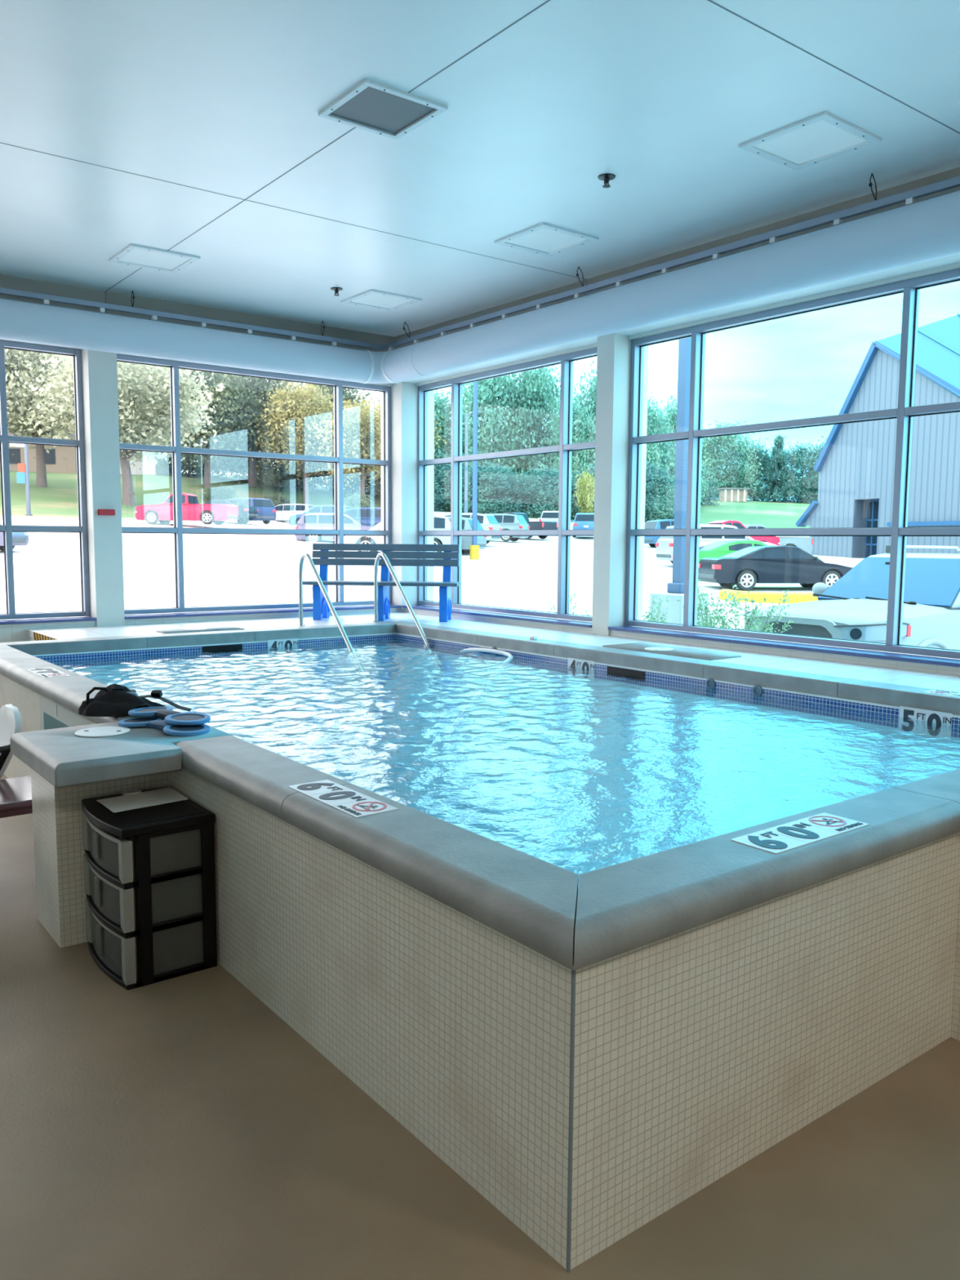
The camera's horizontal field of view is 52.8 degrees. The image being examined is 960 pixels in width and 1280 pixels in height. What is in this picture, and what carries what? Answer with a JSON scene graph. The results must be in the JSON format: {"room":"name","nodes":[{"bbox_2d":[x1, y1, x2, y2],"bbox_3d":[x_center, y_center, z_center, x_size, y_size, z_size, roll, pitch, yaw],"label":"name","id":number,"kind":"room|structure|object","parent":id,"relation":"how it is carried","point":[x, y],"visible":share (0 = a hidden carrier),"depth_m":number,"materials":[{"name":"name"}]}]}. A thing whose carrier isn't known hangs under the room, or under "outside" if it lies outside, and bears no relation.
{"room":"indoor swimming pool","nodes":[
{"label":"indoor swimming pool","id":0,"kind":"room"},
{"bbox_2d":[80,349,124,626],"bbox_3d":[-3.978,-1.103,10.163,0.285,3.828,0.470,-4,7,-37],"label":"column","id":1,"kind":"structure","parent":0,"point":[99,368],"depth_m":9.93,"materials":[{"name":"white paint"}]},
{"bbox_2d":[0,607,399,642],"bbox_3d":[-5.447,0.389,9.202,10.830,1.035,0.450,-4,7,-37],"label":"wall","id":2,"kind":"structure","parent":0,"point":[17,632],"depth_m":10.36,"materials":[{"name":"white tile"}]},
{"bbox_2d":[0,339,97,624],"bbox_3d":[-5.397,-1.492,8.940,3.405,2.760,0.365,-4,7,-37],"label":"window","id":3,"kind":"structure","parent":2,"relation":"in","point":[6,528],"depth_m":9.75,"materials":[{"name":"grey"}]},
{"bbox_2d":[116,353,401,619],"bbox_3d":[-2.456,-1.702,11.188,3.440,2.760,0.365,-4,7,-37],"label":"window","id":4,"kind":"structure","parent":2,"relation":"in","point":[175,450],"depth_m":11.13,"materials":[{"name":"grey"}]},
{"bbox_2d":[0,0,959,337],"bbox_3d":[-0.944,-2.802,2.609,10.940,0.150,14.530,-4,7,-37],"label":"ceiling","id":5,"kind":"structure","parent":0,"point":[226,97],"depth_m":5.83,"materials":[{"name":"white paint"}]},
{"bbox_2d":[108,244,200,273],"bbox_3d":[-2.850,-3.330,8.467,0.600,0.021,0.600,-4,7,-37],"label":"recessed light","id":6,"kind":"object","parent":5,"relation":"in","point":[137,255],"visible":1,"depth_m":8.45,"materials":[{"name":"white plastic"}]},
{"bbox_2d":[105,0,550,291],"bbox_3d":[0.705,-2.849,3.878,0.008,0.012,14.530,-4,7,-37],"label":"trim","id":7,"kind":"structure","parent":5,"relation":"attached to","point":[546,2],"depth_m":5.80,"materials":[{"name":"grey metal"}]},
{"bbox_2d":[341,288,422,311],"bbox_3d":[-1.006,-3.461,9.877,0.600,0.021,0.600,-4,7,-37],"label":"recessed light","id":8,"kind":"object","parent":5,"relation":"in","point":[374,299],"visible":1,"depth_m":9.86,"materials":[{"name":"white plastic"}]},
{"bbox_2d":[318,78,448,139],"bbox_3d":[-0.555,-3.011,5.512,0.536,0.021,0.536,-4,7,-37],"label":"ceiling vent","id":9,"kind":"object","parent":5,"relation":"in","point":[372,106],"visible":1,"depth_m":5.50,"materials":[{"name":"white metal"}]},
{"bbox_2d":[329,86,435,133],"bbox_3d":[-0.555,-3.018,5.511,0.456,0.006,0.456,-4,7,-37],"label":"grille","id":10,"kind":"object","parent":9,"relation":"attached to","point":[376,109],"depth_m":5.52,"materials":[{"name":"grey metal"}]},
{"bbox_2d":[0,173,959,350],"bbox_3d":[-1.376,-2.650,3.141,10.482,0.272,12.868,-4,7,-37],"label":"rail","id":11,"kind":"object","parent":5,"relation":"hanging from","point":[910,196],"visible":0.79,"depth_m":8.80,"materials":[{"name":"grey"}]},
{"bbox_2d":[0,189,959,383],"bbox_3d":[-1.358,-2.356,3.282,10.649,0.378,13.019,-4,7,-37],"label":"duct","id":12,"kind":"object","parent":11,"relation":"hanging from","point":[929,228],"visible":1,"depth_m":8.72,"materials":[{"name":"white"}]},
{"bbox_2d":[494,222,599,256],"bbox_3d":[0.539,-3.244,7.860,0.600,0.021,0.600,-4,7,-37],"label":"recessed light","id":13,"kind":"object","parent":5,"relation":"in","point":[543,238],"visible":1,"depth_m":7.85,"materials":[{"name":"white plastic"}]},
{"bbox_2d":[738,111,882,170],"bbox_3d":[2.014,-3.034,5.908,0.600,0.021,0.600,-4,7,-37],"label":"recessed light","id":14,"kind":"object","parent":5,"relation":"in","point":[823,136],"visible":1,"depth_m":5.89,"materials":[{"name":"white plastic"}]},
{"bbox_2d":[707,0,959,133],"bbox_3d":[-1.063,-2.748,2.770,10.940,0.012,0.008,-4,7,-37],"label":"trim","id":15,"kind":"structure","parent":5,"relation":"attached to","point":[710,1],"depth_m":4.93,"materials":[{"name":"grey metal"}]},
{"bbox_2d":[0,773,959,1279],"bbox_3d":[-0.897,1.484,3.508,11.620,0.120,15.160,-4,7,-37],"label":"floor","id":16,"kind":"structure","parent":0,"point":[176,1128],"depth_m":2.76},
{"bbox_2d":[0,703,21,779],"bbox_3d":[-2.868,0.809,5.298,0.620,0.849,0.586,-4,7,-37],"label":"patio chair","id":17,"kind":"object","parent":16,"relation":"on","point":[10,715],"visible":0.78,"depth_m":5.29,"materials":[{"name":"white plastic"}]},
{"bbox_2d":[0,775,32,817],"bbox_3d":[-2.768,1.039,4.678,1.320,0.500,0.550,-4,7,-37],"label":"bench","id":18,"kind":"object","parent":16,"relation":"on","point":[15,793],"visible":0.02,"depth_m":4.80,"materials":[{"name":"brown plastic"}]},
{"bbox_2d":[81,786,217,990],"bbox_3d":[-1.423,1.028,4.111,0.414,0.657,0.556,-4,7,-37],"label":"plastic drawer unit","id":19,"kind":"object","parent":16,"relation":"on","point":[149,872],"visible":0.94,"depth_m":3.92,"materials":[{"name":"black plastic"}]},
{"bbox_2d":[96,786,187,813],"bbox_3d":[-1.455,0.689,4.178,0.337,0.003,0.277,-4,7,-37],"label":"paper stack","id":20,"kind":"object","parent":19,"relation":"on","point":[163,795],"visible":1,"depth_m":4.17,"materials":[{"name":"white paper"}]},
{"bbox_2d":[84,849,202,889],"bbox_3d":[-1.426,0.933,4.099,0.390,0.026,0.544,-4,7,-37],"label":"shelf","id":21,"kind":"object","parent":19,"relation":"attached to","point":[184,873],"depth_m":3.90,"materials":[{"name":"black plastic"}]},
{"bbox_2d":[86,893,203,938],"bbox_3d":[-1.427,1.132,4.119,0.390,0.026,0.544,-4,7,-37],"label":"shelf","id":22,"kind":"object","parent":19,"relation":"attached to","point":[165,925],"depth_m":3.92,"materials":[{"name":"black plastic"}]},
{"bbox_2d":[0,621,959,1272],"bbox_3d":[-0.298,1.295,6.576,5.422,2.138,8.412,-4,7,-37],"label":"swimming pool","id":23,"kind":"object","parent":16,"relation":"in","point":[557,965],"visible":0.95,"depth_m":3.29,"materials":[{"name":"beige tile"}]},
{"bbox_2d":[39,695,94,729],"bbox_3d":[-2.431,0.783,5.753,0.010,0.735,1.390,-4,7,-37],"label":"wall panel","id":24,"kind":"object","parent":23,"relation":"attached to","point":[52,715],"visible":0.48,"depth_m":5.94,"materials":[{"name":"grey"}]},
{"bbox_2d":[74,726,130,737],"bbox_3d":[-1.751,0.425,4.490,0.242,0.008,0.242,0,6,-1],"label":"lid","id":25,"kind":"object","parent":23,"relation":"on","point":[98,731],"visible":1,"depth_m":4.47,"materials":[{"name":"white plastic"}]},
{"bbox_2d":[78,684,191,716],"bbox_3d":[-1.782,0.301,4.995,0.553,0.150,0.246,-1,6,-9],"label":"bag","id":26,"kind":"object","parent":23,"relation":"on","point":[113,700],"visible":0.84,"depth_m":4.93,"materials":[{"name":"black fabric"}]},
{"bbox_2d":[118,716,210,736],"bbox_3d":[-1.504,0.406,4.597,0.539,0.038,0.210,4,7,33],"label":"paddle","id":27,"kind":"object","parent":23,"relation":"on","point":[155,722],"visible":0.93,"depth_m":4.55,"materials":[{"name":"blue plastic"}]},
{"bbox_2d":[128,706,210,725],"bbox_3d":[-1.515,0.365,4.710,0.520,0.038,0.210,5,7,38],"label":"paddle","id":28,"kind":"object","parent":27,"relation":"on","point":[171,717],"visible":1,"depth_m":4.67,"materials":[{"name":"blue plastic"}]},
{"bbox_2d":[287,779,399,817],"bbox_3d":[-0.486,0.549,3.381,0.164,0.004,0.493,-4,7,-37],"label":"depth marker","id":29,"kind":"object","parent":23,"relation":"on","point":[356,804],"visible":1,"depth_m":3.36,"materials":[{"name":"white tile"}]},
{"bbox_2d":[442,648,513,741],"bbox_3d":[0.021,0.428,8.577,0.539,0.591,1.805,1,6,3],"label":"hose","id":30,"kind":"object","parent":23,"relation":"attached to","point":[509,655],"visible":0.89,"depth_m":8.22,"materials":[{"name":"white plastic"}]},
{"bbox_2d":[729,812,869,853],"bbox_3d":[1.003,0.597,3.015,0.493,0.004,0.164,-4,7,-37],"label":"depth marker","id":31,"kind":"object","parent":23,"relation":"on","point":[799,833],"visible":1,"depth_m":3.00,"materials":[{"name":"white tile"}]},
{"bbox_2d":[898,706,952,741],"bbox_3d":[2.664,0.498,5.796,0.004,0.164,0.323,-4,7,-37],"label":"depth marker","id":32,"kind":"object","parent":23,"relation":"attached to","point":[940,720],"visible":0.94,"depth_m":5.79,"materials":[{"name":"white"}]},
{"bbox_2d":[26,612,959,692],"bbox_3d":[0.825,0.753,6.375,4.430,0.974,11.710,-4,7,-37],"label":"pool deck","id":33,"kind":"object","parent":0,"point":[949,682],"visible":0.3,"depth_m":9.18,"materials":[{"name":"white tile"}]},
{"bbox_2d":[296,551,366,680],"bbox_3d":[-1.484,-0.262,9.580,0.092,1.199,1.341,-4,7,-37],"label":"pool handrail","id":34,"kind":"object","parent":33,"relation":"on","point":[306,554],"visible":0.98,"depth_m":9.70,"materials":[{"name":"silver metal"}]},
{"bbox_2d":[302,543,460,622],"bbox_3d":[-1.111,-0.660,11.016,1.770,0.863,0.484,1,6,5],"label":"bench","id":35,"kind":"object","parent":33,"relation":"on","point":[357,554],"visible":0.94,"depth_m":11.10,"materials":[{"name":"blue plastic"}]},
{"bbox_2d":[371,551,443,674],"bbox_3d":[-0.771,-0.310,10.144,0.092,1.209,1.312,-4,7,-37],"label":"pool handrail","id":36,"kind":"object","parent":33,"relation":"on","point":[380,554],"visible":0.99,"depth_m":10.28,"materials":[{"name":"silver metal"}]},
{"bbox_2d":[591,333,648,635],"bbox_3d":[1.367,-0.999,9.509,0.470,3.828,0.230,-4,7,-37],"label":"column","id":37,"kind":"structure","parent":0,"point":[614,350],"depth_m":9.32,"materials":[{"name":"white paint"}]},
{"bbox_2d":[380,382,959,675],"bbox_3d":[2.358,-0.859,8.209,0.490,3.828,11.310,-4,7,-37],"label":"wall","id":38,"kind":"structure","parent":0,"point":[404,395],"depth_m":12.09,"materials":[{"name":"white paint"}]},
{"bbox_2d":[0,167,959,351],"bbox_3d":[-0.868,-2.610,3.088,11.620,0.630,15.160,-4,7,-37],"label":"trim","id":39,"kind":"structure","parent":38,"relation":"attached to","point":[6,282],"depth_m":9.47,"materials":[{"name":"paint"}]},
{"bbox_2d":[402,346,597,627],"bbox_3d":[0.203,-1.649,10.860,0.365,2.760,3.430,-4,7,-37],"label":"window","id":40,"kind":"structure","parent":38,"relation":"in","point":[565,448],"depth_m":10.92,"materials":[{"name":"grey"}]},
{"bbox_2d":[390,253,959,386],"bbox_3d":[-0.870,-2.290,3.121,11.620,0.011,15.160,-4,7,-37],"label":"trim","id":41,"kind":"structure","parent":38,"relation":"attached to","point":[953,259],"depth_m":8.11,"materials":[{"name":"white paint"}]},
{"bbox_2d":[608,268,959,667],"bbox_3d":[2.447,-1.336,7.954,0.365,2.760,3.480,-4,7,-37],"label":"window","id":42,"kind":"structure","parent":38,"relation":"in","point":[899,531],"depth_m":7.97,"materials":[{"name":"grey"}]},
{"label":"outside","id":43,"kind":"structure","parent":0,"visible":0},
{"bbox_2d":[0,471,810,528],"bbox_3d":[18.946,-10.525,58.054,500.107,12.566,514.899,-4,7,-37],"label":"lawn","id":44,"kind":"structure","parent":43,"point":[59,499],"depth_m":96.74,"materials":[{"name":"green plant"}]},
{"bbox_2d":[9,443,32,515],"bbox_3d":[-28.973,-10.191,61.075,1.170,4.700,0.440,-4,7,-37],"label":"sign post","id":45,"kind":"object","parent":44,"relation":"on","point":[22,476],"visible":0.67,"depth_m":61.13,"materials":[{"name":"grey metal"}]},
{"bbox_2d":[4,348,56,447],"bbox_3d":[-43.620,-21.568,80.486,16.411,17.411,16.190,5,7,37],"label":"tree","id":46,"kind":"object","parent":44,"relation":"on","point":[9,384],"visible":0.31,"depth_m":79.81,"materials":[{"name":"green plant"}]},
{"bbox_2d":[0,417,76,473],"bbox_3d":[-47.500,-20.003,101.507,13.200,5.600,7.000,0,6,-3],"label":"house","id":47,"kind":"structure","parent":44,"relation":"on","point":[55,462],"depth_m":98.76,"materials":[{"name":"brown"}]},
{"bbox_2d":[4,348,124,487],"bbox_3d":[-37.712,-20.941,83.873,14.727,15.664,15.078,-4,7,-37],"label":"tree","id":48,"kind":"object","parent":44,"relation":"on","point":[15,412],"visible":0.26,"depth_m":80.51,"materials":[{"name":"green plant"}]},
{"bbox_2d":[15,353,225,506],"bbox_3d":[-28.750,-17.959,78.432,16.425,14.518,17.500,-5,8,-45],"label":"tree","id":49,"kind":"object","parent":44,"relation":"on","point":[137,384],"visible":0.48,"depth_m":76.73,"materials":[{"name":"green plant"}]},
{"bbox_2d":[120,431,172,475],"bbox_3d":[-36.162,-19.698,103.228,6.000,4.600,8.800,0,6,-3],"label":"house","id":50,"kind":"structure","parent":44,"relation":"on","point":[147,467],"depth_m":99.51,"materials":[{"name":"grey"}]},
{"bbox_2d":[151,366,267,488],"bbox_3d":[-26.365,-21.423,95.261,13.065,13.500,13.375,4,7,30],"label":"tree","id":51,"kind":"object","parent":44,"relation":"on","point":[227,396],"visible":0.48,"depth_m":93.69,"materials":[{"name":"green plant"}]},
{"bbox_2d":[159,431,267,479],"bbox_3d":[-31.417,-22.124,107.530,16.898,10.059,16.628,-3,7,-28],"label":"tree","id":52,"kind":"object","parent":44,"relation":"on","point":[199,472],"visible":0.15,"depth_m":105.00,"materials":[{"name":"green plant"}]},
{"bbox_2d":[200,481,242,500],"bbox_3d":[-24.483,-13.724,91.203,3.636,2.398,4.095,-4,7,-37],"label":"shrub","id":53,"kind":"object","parent":44,"relation":"on","point":[219,491],"visible":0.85,"depth_m":90.54,"materials":[{"name":"green plant"}]},
{"bbox_2d":[204,371,326,486],"bbox_3d":[-24.285,-23.611,102.076,15.472,14.710,16.485,3,6,23],"label":"tree","id":54,"kind":"object","parent":44,"relation":"on","point":[268,385],"visible":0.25,"depth_m":99.15,"materials":[{"name":"green plant"}]},
{"bbox_2d":[217,427,333,491],"bbox_3d":[-22.955,-20.492,107.906,16.675,8.989,14.929,-4,7,-35],"label":"tree","id":55,"kind":"object","parent":44,"relation":"on","point":[264,476],"visible":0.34,"depth_m":104.88,"materials":[{"name":"green plant"}]},
{"bbox_2d":[248,380,348,504],"bbox_3d":[-17.498,-19.819,97.812,12.204,14.461,12.371,2,6,15],"label":"tree","id":56,"kind":"object","parent":44,"relation":"on","point":[307,410],"visible":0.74,"depth_m":95.61,"materials":[{"name":"yellow plant"}]},
{"bbox_2d":[270,382,380,493],"bbox_3d":[-16.310,-23.965,110.255,15.339,15.519,15.093,-3,7,-29],"label":"tree","id":57,"kind":"object","parent":44,"relation":"on","point":[348,395],"visible":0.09,"depth_m":108.36,"materials":[{"name":"green plant"}]},
{"bbox_2d":[317,440,463,498],"bbox_3d":[-9.583,-19.457,109.781,15.055,8.830,16.360,-5,8,-43],"label":"tree","id":58,"kind":"object","parent":44,"relation":"on","point":[377,491],"visible":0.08,"depth_m":108.71,"materials":[{"name":"green plant"}]},
{"bbox_2d":[378,388,500,493],"bbox_3d":[-4.663,-21.702,109.922,15.564,14.467,13.933,4,7,30],"label":"tree","id":59,"kind":"object","parent":44,"relation":"on","point":[440,404],"visible":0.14,"depth_m":108.34,"materials":[{"name":"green plant"}]},
{"bbox_2d":[434,449,478,511],"bbox_3d":[-4.447,-16.513,102.874,10.659,7.226,10.489,0,6,-6],"label":"shrub","id":60,"kind":"object","parent":44,"relation":"on","point":[442,472],"visible":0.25,"depth_m":100.76,"materials":[{"name":"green plant"}]},
{"bbox_2d":[444,461,533,514],"bbox_3d":[0.839,-15.470,100.951,11.951,6.526,10.699,-1,6,-14],"label":"shrub","id":61,"kind":"object","parent":44,"relation":"on","point":[486,477],"visible":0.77,"depth_m":98.72,"materials":[{"name":"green plant"}]},
{"bbox_2d":[438,373,546,500],"bbox_3d":[1.681,-24.925,117.004,15.557,18.710,16.905,3,6,23],"label":"tree","id":62,"kind":"object","parent":44,"relation":"on","point":[491,420],"visible":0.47,"depth_m":112.52,"materials":[{"name":"green plant"}]},
{"bbox_2d":[488,365,583,502],"bbox_3d":[6.415,-25.413,115.627,13.047,20.775,13.259,2,6,16],"label":"tree","id":63,"kind":"object","parent":44,"relation":"on","point":[542,390],"visible":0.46,"depth_m":113.12,"materials":[{"name":"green plant"}]},
{"bbox_2d":[494,464,582,519],"bbox_3d":[6.729,-14.751,98.360,9.205,6.153,10.377,-3,7,-26],"label":"shrub","id":64,"kind":"object","parent":44,"relation":"on","point":[550,481],"visible":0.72,"depth_m":97.88,"materials":[{"name":"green plant"}]},
{"bbox_2d":[524,394,595,506],"bbox_3d":[10.107,-20.921,110.021,10.201,14.587,11.395,1,6,8],"label":"tree","id":65,"kind":"object","parent":44,"relation":"on","point":[581,432],"visible":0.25,"depth_m":108.66,"materials":[{"name":"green plant"}]},
{"bbox_2d":[573,466,595,512],"bbox_3d":[10.630,-14.389,96.020,2.863,5.825,2.709,-2,6,-22],"label":"shrub","id":66,"kind":"object","parent":44,"relation":"on","point":[587,487],"visible":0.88,"depth_m":95.42,"materials":[{"name":"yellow plant"}]},
{"bbox_2d":[573,360,596,472],"bbox_3d":[15.742,-25.106,119.955,13.088,19.065,12.044,0,6,1],"label":"tree","id":67,"kind":"object","parent":44,"relation":"on","point":[592,395],"visible":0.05,"depth_m":118.16,"materials":[{"name":"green plant"}]},
{"bbox_2d":[644,460,675,520],"bbox_3d":[17.445,-14.754,98.826,9.037,7.312,8.754,2,6,14],"label":"shrub","id":68,"kind":"object","parent":44,"relation":"on","point":[660,481],"visible":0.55,"depth_m":97.35,"materials":[{"name":"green plant"}]},
{"bbox_2d":[645,391,675,513],"bbox_3d":[17.818,-20.771,109.872,12.543,15.003,11.542,-5,8,-43],"label":"tree","id":69,"kind":"object","parent":44,"relation":"on","point":[655,426],"visible":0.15,"depth_m":108.36,"materials":[{"name":"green plant"}]},
{"bbox_2d":[654,388,714,509],"bbox_3d":[24.477,-23.157,120.383,9.209,15.952,9.359,5,7,38],"label":"tree","id":70,"kind":"object","parent":44,"relation":"on","point":[673,415],"visible":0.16,"depth_m":118.81,"materials":[{"name":"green plant"}]},
{"bbox_2d":[700,461,728,506],"bbox_3d":[27.477,-20.631,128.856,10.839,7.312,9.704,4,7,32],"label":"shrub","id":71,"kind":"object","parent":44,"relation":"on","point":[708,499],"visible":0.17,"depth_m":127.22,"materials":[{"name":"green plant"}]},
{"bbox_2d":[716,488,750,502],"bbox_3d":[36.247,-20.751,138.582,4.000,1.900,3.000,0,6,-1],"label":"shed","id":72,"kind":"object","parent":44,"relation":"on","point":[739,495],"visible":0.94,"depth_m":137.39,"materials":[{"name":"grey"}]},
{"bbox_2d":[701,419,768,500],"bbox_3d":[36.837,-27.103,148.412,14.179,13.309,13.048,3,6,24],"label":"tree","id":73,"kind":"object","parent":44,"relation":"on","point":[728,455],"visible":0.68,"depth_m":145.75,"materials":[{"name":"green plant"}]},
{"bbox_2d":[733,435,792,502],"bbox_3d":[42.962,-25.884,149.933,10.919,11.332,10.744,2,6,16],"label":"shrub","id":74,"kind":"object","parent":44,"relation":"on","point":[766,459],"visible":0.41,"depth_m":148.08,"materials":[{"name":"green plant"}]},
{"bbox_2d":[762,434,794,502],"bbox_3d":[45.063,-25.889,146.210,4.629,10.415,5.536,1,6,9],"label":"conifer","id":75,"kind":"object","parent":44,"relation":"on","point":[779,460],"visible":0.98,"depth_m":145.36,"materials":[{"name":"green plant"}]},
{"bbox_2d":[766,440,822,503],"bbox_3d":[49.455,-25.173,148.978,12.044,10.915,13.088,1,6,1],"label":"shrub","id":76,"kind":"object","parent":44,"relation":"on","point":[797,455],"visible":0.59,"depth_m":146.18,"materials":[{"name":"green plant"}]},
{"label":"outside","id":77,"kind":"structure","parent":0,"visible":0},
{"bbox_2d":[0,504,863,629],"bbox_3d":[5.926,-2.751,18.210,156.283,5.642,160.906,-4,7,-37],"label":"parking lot","id":78,"kind":"structure","parent":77,"point":[220,569],"depth_m":32.66,"materials":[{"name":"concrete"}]},
{"bbox_2d":[135,493,238,524],"bbox_3d":[-17.107,-7.652,56.521,5.532,1.817,2.310,1,6,5],"label":"pickup truck","id":79,"kind":"object","parent":78,"relation":"on","point":[192,510],"visible":0.98,"depth_m":55.65,"materials":[{"name":"red paint"}]},
{"bbox_2d":[204,499,258,521],"bbox_3d":[-17.288,-8.618,64.468,4.932,1.438,2.150,2,6,17],"label":"car","id":80,"kind":"object","parent":78,"relation":"on","point":[245,511],"visible":0.3,"depth_m":63.54,"materials":[{"name":"white paint"}]},
{"bbox_2d":[226,497,275,524],"bbox_3d":[-16.277,-8.845,66.453,5.132,1.758,2.290,6,8,42],"label":"van","id":81,"kind":"object","parent":78,"relation":"on","point":[267,511],"visible":0.52,"depth_m":64.90,"materials":[{"name":"blue paint"}]},
{"bbox_2d":[275,503,314,520],"bbox_3d":[-17.418,-11.524,88.298,5.132,1.758,2.290,2,6,17],"label":"van","id":82,"kind":"object","parent":78,"relation":"on","point":[284,511],"visible":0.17,"depth_m":87.31,"materials":[{"name":"white paint"}]},
{"bbox_2d":[294,512,373,542],"bbox_3d":[-7.819,-6.157,53.653,4.732,1.717,2.190,0,6,-6],"label":"car","id":83,"kind":"object","parent":78,"relation":"on","point":[316,521],"visible":0.42,"depth_m":52.71,"materials":[{"name":"grey paint"}]},
{"bbox_2d":[298,388,381,496],"bbox_3d":[-11.554,-18.082,95.119,12.403,12.592,12.115,1,6,8],"label":"tree","id":84,"kind":"object","parent":78,"relation":"on","point":[367,417],"visible":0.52,"depth_m":93.33,"materials":[{"name":"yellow plant"}]},
{"bbox_2d":[343,507,381,526],"bbox_3d":[-7.364,-7.142,58.584,4.732,1.717,2.190,1,6,6],"label":"car","id":85,"kind":"object","parent":78,"relation":"on","point":[370,517],"visible":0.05,"depth_m":57.66,"materials":[{"name":"blue paint"}]},
{"bbox_2d":[343,515,450,551],"bbox_3d":[-3.289,-4.422,40.759,4.732,1.717,2.190,0,6,0],"label":"car","id":86,"kind":"object","parent":78,"relation":"on","point":[441,522],"visible":0.28,"depth_m":39.88,"materials":[{"name":"grey paint"}]},
{"bbox_2d":[434,516,487,554],"bbox_3d":[-2.178,-4.832,44.741,4.732,1.717,2.190,2,6,19],"label":"car","id":87,"kind":"object","parent":78,"relation":"on","point":[466,522],"visible":0.18,"depth_m":43.39,"materials":[{"name":"silver metal"}]},
{"bbox_2d":[442,512,502,544],"bbox_3d":[-1.304,-6.158,53.617,4.732,1.717,2.190,2,6,19],"label":"car","id":88,"kind":"object","parent":78,"relation":"on","point":[488,522],"visible":0.12,"depth_m":52.45,"materials":[{"name":"grey paint"}]},
{"bbox_2d":[469,381,479,559],"bbox_3d":[-0.201,-7.985,40.455,0.410,9.200,0.410,-4,7,-37],"label":"lamp post","id":89,"kind":"object","parent":78,"relation":"on","point":[474,548],"visible":0.88,"depth_m":40.52,"materials":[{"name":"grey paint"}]},
{"bbox_2d":[484,513,529,541],"bbox_3d":[0.612,-7.040,60.593,4.732,1.717,2.190,2,6,19],"label":"car","id":90,"kind":"object","parent":78,"relation":"on","point":[506,521],"visible":0.24,"depth_m":59.37,"materials":[{"name":"silver metal"}]},
{"bbox_2d":[644,519,674,546],"bbox_3d":[12.330,-6.548,59.632,4.732,1.717,2.190,-2,6,-19],"label":"car","id":91,"kind":"object","parent":78,"relation":"on","point":[661,523],"visible":0.13,"depth_m":58.44,"materials":[{"name":"blue paint"}]},
{"bbox_2d":[648,337,708,632],"bbox_3d":[2.687,-2.669,12.788,0.570,6.500,0.560,-4,7,-37],"label":"lamp post","id":92,"kind":"object","parent":78,"relation":"on","point":[675,589],"visible":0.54,"depth_m":12.79,"materials":[{"name":"metal"}]},
{"bbox_2d":[655,524,776,564],"bbox_3d":[9.762,-3.891,39.804,4.732,1.717,2.190,-1,6,-11],"label":"car","id":93,"kind":"object","parent":78,"relation":"on","point":[664,544],"visible":0.16,"depth_m":38.98,"materials":[{"name":"grey paint"}]},
{"bbox_2d":[698,539,822,562],"bbox_3d":[9.737,-2.929,35.375,5.032,1.447,2.230,0,6,-9],"label":"car","id":94,"kind":"object","parent":78,"relation":"on","point":[718,548],"visible":0.05,"depth_m":34.42,"materials":[{"name":"green paint"}]},
{"bbox_2d":[718,589,817,604],"bbox_3d":[8.745,-1.212,27.404,3.865,0.361,0.822,2,6,15],"label":"curb","id":95,"kind":"object","parent":78,"relation":"on","point":[795,597],"visible":0.53,"depth_m":27.19,"materials":[{"name":"yellow paint"}]},
{"bbox_2d":[697,545,853,591],"bbox_3d":[9.819,-2.389,31.921,4.932,1.438,2.150,0,6,-7],"label":"car","id":96,"kind":"object","parent":78,"relation":"on","point":[767,564],"visible":0.93,"depth_m":31.06,"materials":[{"name":"black paint"}]},
{"bbox_2d":[743,524,813,554],"bbox_3d":[14.749,-5.258,51.718,5.532,1.817,2.310,1,6,3],"label":"pickup truck","id":97,"kind":"object","parent":78,"relation":"on","point":[806,544],"visible":0.16,"depth_m":50.72,"materials":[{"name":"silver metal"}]},
{"bbox_2d":[743,545,959,658],"bbox_3d":[5.382,-0.216,11.777,4.900,1.865,2.324,-4,7,-34],"label":"car","id":98,"kind":"object","parent":78,"relation":"on","point":[855,607],"visible":0.41,"depth_m":10.71,"materials":[{"name":"grey paint"}]},
{"bbox_2d":[756,614,842,647],"bbox_3d":[3.466,-0.076,10.467,0.149,0.345,1.197,-4,7,-34],"label":"grille","id":99,"kind":"object","parent":98,"relation":"attached to","point":[813,625],"depth_m":10.31,"materials":[{"name":"grey paint"}]},
{"bbox_2d":[795,313,959,558],"bbox_3d":[28.311,-11.653,50.426,10.320,16.400,23.035,-2,6,-19],"label":"building","id":100,"kind":"structure","parent":78,"relation":"on","point":[855,465],"depth_m":52.80,"materials":[{"name":"blue"}]},
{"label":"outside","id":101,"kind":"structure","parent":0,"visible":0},
{"bbox_3d":[-0.800,1.371,5.498,14.200,0.300,16.200,-4,7,-37],"label":"ground strip","id":102,"kind":"object","parent":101,"visible":0},
{"bbox_2d":[676,578,794,640],"bbox_3d":[2.613,0.129,10.061,1.161,1.490,1.122,-4,7,-37],"label":"shrub","id":103,"kind":"object","parent":102,"relation":"on","point":[753,627],"visible":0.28,"depth_m":9.86,"materials":[{"name":"green plant"}]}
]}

